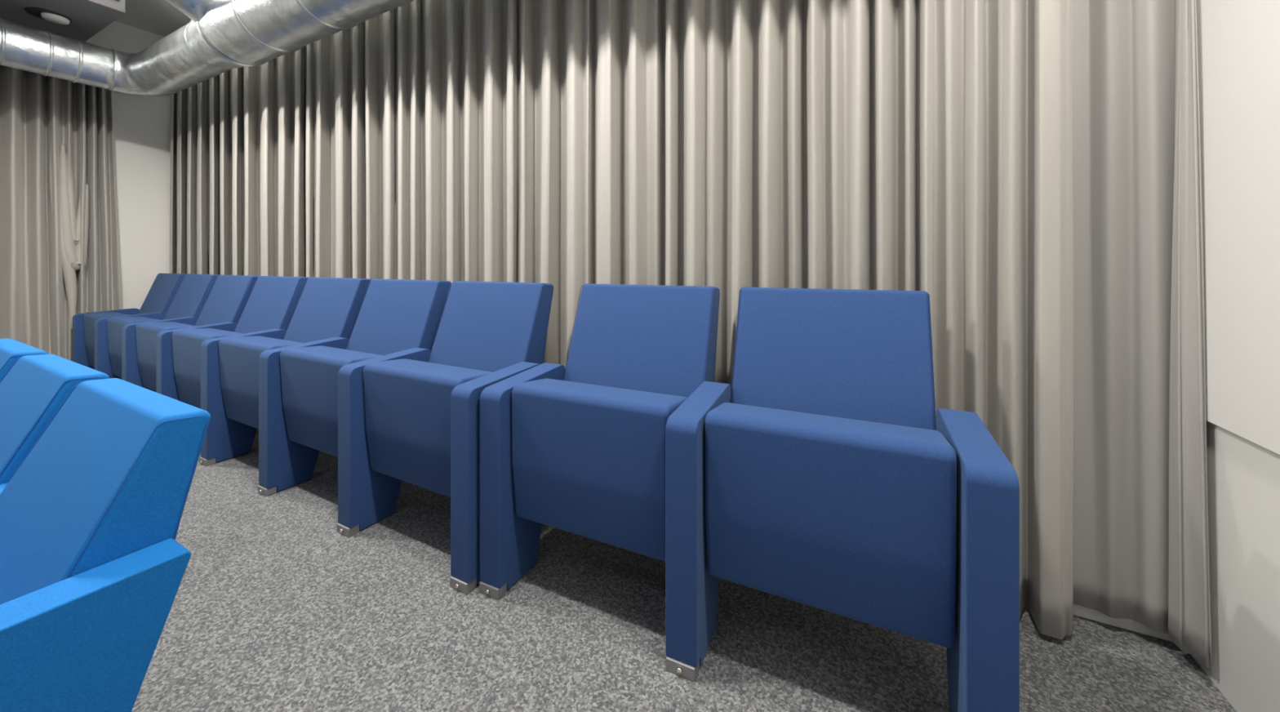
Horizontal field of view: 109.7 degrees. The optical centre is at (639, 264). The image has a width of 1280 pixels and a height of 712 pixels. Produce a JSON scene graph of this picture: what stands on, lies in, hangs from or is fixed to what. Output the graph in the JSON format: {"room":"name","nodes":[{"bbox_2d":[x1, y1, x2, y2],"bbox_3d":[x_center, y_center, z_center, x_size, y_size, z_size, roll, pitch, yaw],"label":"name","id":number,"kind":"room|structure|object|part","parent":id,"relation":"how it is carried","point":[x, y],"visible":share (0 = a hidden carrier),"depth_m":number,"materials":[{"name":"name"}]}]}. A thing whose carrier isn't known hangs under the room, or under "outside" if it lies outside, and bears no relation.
{"room":"auditorium","nodes":[
{"label":"auditorium","id":0,"kind":"room"},
{"bbox_2d":[85,21,169,309],"bbox_3d":[-5.646,-0.371,1.507,0.200,3.300,5.940,0,0,28],"label":"wall","id":1,"kind":"structure","parent":0,"point":[140,123],"depth_m":3.87,"materials":[{"name":"white paint"}]},
{"bbox_2d":[114,0,191,36],"bbox_3d":[-2.766,-2.071,0.000,6.701,0.100,6.340,0,0,28],"label":"ceiling","id":2,"kind":"structure","parent":0,"point":[160,17],"depth_m":3.68,"materials":[{"name":"white paint"}]},
{"bbox_2d":[0,0,125,41],"bbox_3d":[-4.250,-1.807,2.498,1.295,0.426,1.590,0,0,28],"label":"ceiling","id":3,"kind":"structure","parent":2,"relation":"attached to","point":[81,20],"depth_m":2.91,"materials":[{"name":"grey paint"}]},
{"bbox_2d":[40,12,70,24],"bbox_3d":[-3.821,-1.607,2.945,0.120,0.026,0.120,0,0,28],"label":"ceiling light","id":4,"kind":"object","parent":3,"relation":"attached to","point":[55,17],"depth_m":2.93,"materials":[{"name":"white paint"}]},
{"bbox_2d":[0,0,413,96],"bbox_3d":[-2.050,-1.459,0.739,5.581,0.536,3.515,0,0,28],"label":"air duct","id":5,"kind":"object","parent":3,"relation":"attached to","point":[220,36],"visible":1,"depth_m":2.71,"materials":[{"name":"silver metal"}]},
{"bbox_2d":[131,428,1236,711],"bbox_3d":[-2.766,1.179,0.000,6.701,0.400,6.340,0,0,28],"label":"floor","id":6,"kind":"structure","parent":0,"point":[274,608],"depth_m":1.16,"materials":[{"name":"grey carpet"}]},
{"bbox_2d":[0,338,48,381],"bbox_3d":[-2.224,0.724,1.365,0.598,0.911,0.441,0,0,28],"label":"seat","id":7,"kind":"object","parent":6,"relation":"on","point":[11,349],"visible":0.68,"depth_m":1.40,"materials":[{"name":"fabric"}]},
{"bbox_2d":[0,354,109,484],"bbox_3d":[-1.696,0.724,1.079,0.598,0.911,0.441,0,0,28],"label":"seat","id":8,"kind":"object","parent":6,"relation":"on","point":[35,388],"visible":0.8,"depth_m":1.10,"materials":[{"name":"fabric"}]},
{"bbox_2d":[0,377,210,711],"bbox_3d":[-1.133,0.724,0.774,0.679,0.911,0.441,0,0,28],"label":"seat","id":9,"kind":"object","parent":6,"relation":"on","point":[93,566],"visible":1,"depth_m":0.75,"materials":[{"name":"fabric"}]},
{"bbox_3d":[-1.407,0.828,0.899,0.079,0.694,0.376,0,0,28],"label":"armrest","id":10,"kind":"part","parent":9,"relation":"part of","materials":[{"name":"fabric"}]},
{"bbox_3d":[-0.879,0.828,0.613,0.079,0.694,0.376,0,0,28],"label":"armrest","id":11,"kind":"part","parent":9,"relation":"part of","materials":[{"name":"fabric"}]},
{"bbox_3d":[-1.112,0.577,0.812,0.517,0.619,0.354,0,0,28],"label":"backrest","id":12,"kind":"part","parent":9,"relation":"part of","materials":[{"name":"fabric"}]},
{"bbox_2d":[72,273,187,368],"bbox_3d":[-3.883,0.526,3.452,0.598,0.905,0.517,0,0,29],"label":"seat","id":13,"kind":"object","parent":6,"relation":"on","point":[161,295],"visible":0.42,"depth_m":3.39,"materials":[{"name":"blue fabric"}]},
{"bbox_3d":[-4.149,0.665,3.509,0.079,0.619,0.332,0,0,29],"label":"armrest","id":14,"kind":"part","parent":13,"relation":"part of","materials":[{"name":"blue fabric"}]},
{"bbox_2d":[83,311,130,367],"bbox_3d":[-3.904,0.565,3.333,0.509,0.409,0.185,0,1,29],"label":"seat cushion","id":15,"kind":"object","parent":13,"relation":"on","point":[89,318],"depth_m":3.32,"materials":[{"name":"blue fabric"}]},
{"bbox_3d":[-3.790,0.380,3.535,0.517,0.612,0.279,0,0,29],"label":"backrest","id":16,"kind":"part","parent":13,"relation":"part of","materials":[{"name":"blue fabric"}]},
{"bbox_2d":[94,273,218,379],"bbox_3d":[-3.361,0.526,3.158,0.598,0.905,0.517,0,0,29],"label":"seat","id":17,"kind":"object","parent":6,"relation":"on","point":[193,291],"visible":0.41,"depth_m":3.10,"materials":[{"name":"blue fabric"}]},
{"bbox_3d":[-3.627,0.665,3.214,0.079,0.619,0.332,0,0,29],"label":"armrest","id":18,"kind":"part","parent":17,"relation":"part of","materials":[{"name":"blue fabric"}]},
{"bbox_2d":[106,316,159,377],"bbox_3d":[-3.381,0.565,3.040,0.509,0.409,0.185,0,1,29],"label":"seat cushion","id":19,"kind":"object","parent":17,"relation":"on","point":[114,324],"depth_m":3.02,"materials":[{"name":"blue fabric"}]},
{"bbox_3d":[-3.268,0.380,3.243,0.517,0.612,0.279,0,0,29],"label":"backrest","id":20,"kind":"part","parent":17,"relation":"part of","materials":[{"name":"blue fabric"}]},
{"bbox_2d":[121,275,259,391],"bbox_3d":[-2.837,0.526,2.868,0.598,0.905,0.517,0,0,29],"label":"seat","id":21,"kind":"object","parent":6,"relation":"on","point":[228,296],"visible":0.43,"depth_m":2.80,"materials":[{"name":"blue fabric"}]},
{"bbox_3d":[-3.104,0.665,2.922,0.079,0.619,0.332,0,0,29],"label":"armrest","id":22,"kind":"part","parent":21,"relation":"part of","materials":[{"name":"blue fabric"}]},
{"bbox_2d":[135,321,196,391],"bbox_3d":[-2.856,0.565,2.750,0.509,0.409,0.185,0,2,29],"label":"seat cushion","id":23,"kind":"object","parent":21,"relation":"on","point":[146,333],"depth_m":2.72,"materials":[{"name":"blue fabric"}]},
{"bbox_3d":[-2.745,0.380,2.952,0.517,0.612,0.279,0,0,29],"label":"backrest","id":24,"kind":"part","parent":21,"relation":"part of","materials":[{"name":"blue fabric"}]},
{"bbox_2d":[155,275,308,408],"bbox_3d":[-2.312,0.526,2.579,0.598,0.905,0.517,0,0,29],"label":"seat","id":25,"kind":"object","parent":6,"relation":"on","point":[272,303],"visible":0.41,"depth_m":2.51,"materials":[{"name":"blue fabric"}]},
{"bbox_3d":[-2.579,0.665,2.633,0.079,0.619,0.332,0,0,29],"label":"armrest","id":26,"kind":"part","parent":25,"relation":"part of","materials":[{"name":"blue fabric"}]},
{"bbox_2d":[172,328,244,408],"bbox_3d":[-2.331,0.565,2.461,0.509,0.409,0.185,0,2,29],"label":"seat cushion","id":27,"kind":"object","parent":25,"relation":"on","point":[186,343],"depth_m":2.42,"materials":[{"name":"blue fabric"}]},
{"bbox_3d":[-2.220,0.380,2.664,0.517,0.612,0.279,0,0,29],"label":"backrest","id":28,"kind":"part","parent":25,"relation":"part of","materials":[{"name":"blue fabric"}]},
{"bbox_2d":[199,276,371,466],"bbox_3d":[-1.786,0.526,2.294,0.598,0.905,0.517,0,0,28],"label":"seat","id":29,"kind":"object","parent":6,"relation":"on","point":[326,308],"visible":0.65,"depth_m":2.22,"materials":[{"name":"blue fabric"}]},
{"bbox_3d":[-2.125,0.964,2.213,0.073,0.030,0.039,0,0,28],"label":"foot plate","id":30,"kind":"part","parent":29,"relation":"part of","materials":[{"name":"silver metal"}]},
{"bbox_3d":[-2.053,0.665,2.346,0.079,0.619,0.332,0,0,28],"label":"armrest","id":31,"kind":"part","parent":29,"relation":"part of","materials":[{"name":"blue fabric"}]},
{"bbox_2d":[218,335,302,429],"bbox_3d":[-1.803,0.565,2.176,0.509,0.409,0.185,0,2,28],"label":"seat cushion","id":32,"kind":"object","parent":29,"relation":"on","point":[238,356],"depth_m":2.13,"materials":[{"name":"blue fabric"}]},
{"bbox_3d":[-1.694,0.380,2.379,0.517,0.612,0.279,0,0,28],"label":"backrest","id":33,"kind":"part","parent":29,"relation":"part of","materials":[{"name":"blue fabric"}]},
{"bbox_2d":[257,278,451,496],"bbox_3d":[-1.258,0.526,2.011,0.598,0.905,0.517,0,0,28],"label":"seat","id":34,"kind":"object","parent":6,"relation":"on","point":[298,384],"visible":0.7,"depth_m":1.93,"materials":[{"name":"blue fabric"}]},
{"bbox_3d":[-1.597,0.964,1.928,0.073,0.030,0.039,0,0,28],"label":"foot plate","id":35,"kind":"part","parent":34,"relation":"part of","materials":[{"name":"silver metal"}]},
{"bbox_3d":[-1.525,0.665,2.062,0.079,0.619,0.332,0,0,28],"label":"armrest","id":36,"kind":"part","parent":34,"relation":"part of","materials":[{"name":"blue fabric"}]},
{"bbox_2d":[280,345,382,457],"bbox_3d":[-1.275,0.565,1.894,0.509,0.409,0.185,0,2,28],"label":"seat cushion","id":37,"kind":"object","parent":34,"relation":"on","point":[308,374],"depth_m":1.83,"materials":[{"name":"blue fabric"}]},
{"bbox_3d":[-1.167,0.380,2.097,0.517,0.612,0.279,0,0,28],"label":"backrest","id":38,"kind":"part","parent":34,"relation":"part of","materials":[{"name":"blue fabric"}]},
{"bbox_2d":[337,280,553,594],"bbox_3d":[-0.694,0.526,1.711,0.679,0.905,0.517,0,0,28],"label":"seat","id":39,"kind":"object","parent":6,"relation":"on","point":[411,415],"visible":0.89,"depth_m":1.62,"materials":[{"name":"blue fabric"}]},
{"bbox_3d":[-1.067,0.964,1.646,0.073,0.030,0.039,0,0,28],"label":"foot plate","id":40,"kind":"part","parent":39,"relation":"part of","materials":[{"name":"silver metal"}]},
{"bbox_3d":[-0.997,0.665,1.780,0.079,0.619,0.332,0,0,28],"label":"armrest","id":41,"kind":"part","parent":39,"relation":"part of","materials":[{"name":"blue fabric"}]},
{"bbox_2d":[363,358,491,497],"bbox_3d":[-0.746,0.565,1.612,0.509,0.409,0.185,0,2,28],"label":"seat cushion","id":42,"kind":"object","parent":39,"relation":"on","point":[406,402],"depth_m":1.54,"materials":[{"name":"blue fabric"}]},
{"bbox_3d":[-0.536,0.964,1.366,0.073,0.030,0.039,0,0,28],"label":"foot plate","id":43,"kind":"part","parent":39,"relation":"part of","materials":[{"name":"silver metal"}]},
{"bbox_3d":[-0.638,0.380,1.817,0.517,0.612,0.279,0,0,28],"label":"backrest","id":44,"kind":"part","parent":39,"relation":"part of","materials":[{"name":"blue fabric"}]},
{"bbox_3d":[-0.466,0.665,1.500,0.079,0.619,0.332,0,0,28],"label":"armrest","id":45,"kind":"part","parent":39,"relation":"part of","materials":[{"name":"blue fabric"}]},
{"bbox_2d":[479,283,719,599],"bbox_3d":[-0.105,0.526,1.442,0.598,0.905,0.517,0,0,25],"label":"seat","id":46,"kind":"object","parent":6,"relation":"on","point":[579,449],"visible":0.81,"depth_m":1.33,"materials":[{"name":"blue fabric"}]},
{"bbox_3d":[-0.439,0.964,1.345,0.073,0.030,0.039,0,0,25],"label":"foot plate","id":47,"kind":"part","parent":46,"relation":"part of","materials":[{"name":"silver metal"}]},
{"bbox_3d":[-0.374,0.665,1.481,0.079,0.619,0.332,0,0,25],"label":"armrest","id":48,"kind":"part","parent":46,"relation":"part of","materials":[{"name":"blue fabric"}]},
{"bbox_2d":[511,377,687,561],"bbox_3d":[-0.119,0.565,1.318,0.509,0.409,0.185,0,0,25],"label":"seat cushion","id":49,"kind":"object","parent":46,"relation":"on","point":[588,460],"depth_m":1.23,"materials":[{"name":"blue fabric"}]},
{"bbox_3d":[-0.017,0.380,1.532,0.517,0.612,0.279,0,0,25],"label":"backrest","id":50,"kind":"part","parent":46,"relation":"part of","materials":[{"name":"blue fabric"}]},
{"bbox_2d":[665,287,1019,711],"bbox_3d":[0.474,0.526,1.167,0.679,0.905,0.517,0,0,25],"label":"seat","id":51,"kind":"object","parent":6,"relation":"on","point":[826,478],"visible":1,"depth_m":1.02,"materials":[{"name":"blue fabric"}]},
{"bbox_3d":[0.103,0.964,1.087,0.073,0.030,0.039,0,0,25],"label":"foot plate","id":52,"kind":"part","parent":51,"relation":"part of","materials":[{"name":"silver metal"}]},
{"bbox_3d":[0.168,0.665,1.224,0.079,0.619,0.332,0,0,25],"label":"armrest","id":53,"kind":"part","parent":51,"relation":"part of","materials":[{"name":"blue fabric"}]},
{"bbox_2d":[705,402,956,648],"bbox_3d":[0.423,0.565,1.061,0.509,0.409,0.185,0,0,25],"label":"seat cushion","id":54,"kind":"object","parent":51,"relation":"on","point":[855,519],"depth_m":0.97,"materials":[{"name":"blue fabric"}]},
{"bbox_3d":[0.525,0.380,1.275,0.517,0.612,0.279,0,0,25],"label":"backrest","id":55,"kind":"part","parent":51,"relation":"part of","materials":[{"name":"blue fabric"}]},
{"bbox_3d":[0.710,0.665,0.966,0.079,0.619,0.332,0,0,25],"label":"armrest","id":56,"kind":"part","parent":51,"relation":"part of","materials":[{"name":"blue fabric"}]},
{"bbox_2d":[1191,420,1279,711],"bbox_3d":[0.115,-0.371,-1.507,0.200,3.300,5.940,0,0,28],"label":"wall","id":57,"kind":"structure","parent":0,"point":[1243,476],"depth_m":0.97,"materials":[{"name":"white paint"}]},
{"bbox_2d":[1195,0,1279,455],"bbox_3d":[0.005,-0.825,-1.486,0.014,2.383,5.855,0,0,28],"label":"wall panel","id":58,"kind":"object","parent":57,"relation":"attached to","point":[1238,41],"depth_m":0.95,"materials":[{"name":"white paint"}]},
{"bbox_3d":[-1.418,-1.903,2.545,6.230,0.035,0.040,0,0,28],"label":"rail","id":59,"kind":"object","parent":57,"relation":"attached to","visible":0},
{"bbox_2d":[168,0,1073,639],"bbox_3d":[-1.583,-0.460,2.625,6.161,2.842,0.146,0,0,28],"label":"curtain","id":60,"kind":"object","parent":59,"relation":"hanging from","point":[730,146],"visible":0.54,"depth_m":1.66,"materials":[{"name":"beige fabric"}]},
{"bbox_2d":[1072,0,1212,671],"bbox_3d":[1.251,-0.473,1.141,0.239,2.815,0.129,0,0,28],"label":"curtain","id":61,"kind":"object","parent":59,"relation":"hanging from","point":[1141,535],"visible":0.95,"depth_m":1.17,"materials":[{"name":"grey fabric"}]},
{"bbox_3d":[-1.342,-0.521,2.720,6.701,3.000,0.200,0,0,28],"label":"wall","id":62,"kind":"structure","parent":0,"visible":0},
{"bbox_2d":[1072,604,1172,641],"bbox_3d":[-1.388,0.948,2.623,6.290,0.062,0.014,0,0,28],"label":"baseboard","id":63,"kind":"structure","parent":62,"relation":"attached to","point":[1079,611],"depth_m":1.22,"materials":[{"name":"white"}]},
{"bbox_3d":[-4.723,-1.501,2.898,0.045,0.080,2.060,0,0,28],"label":"rail","id":64,"kind":"object","parent":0,"visible":0},
{"bbox_2d":[0,65,120,360],"bbox_3d":[-4.514,-0.241,3.150,0.230,2.400,1.213,0,0,28],"label":"curtain","id":65,"kind":"object","parent":64,"relation":"hanging from","point":[60,255],"visible":0.82,"depth_m":3.38,"materials":[{"name":"beige fabric"}]}
]}

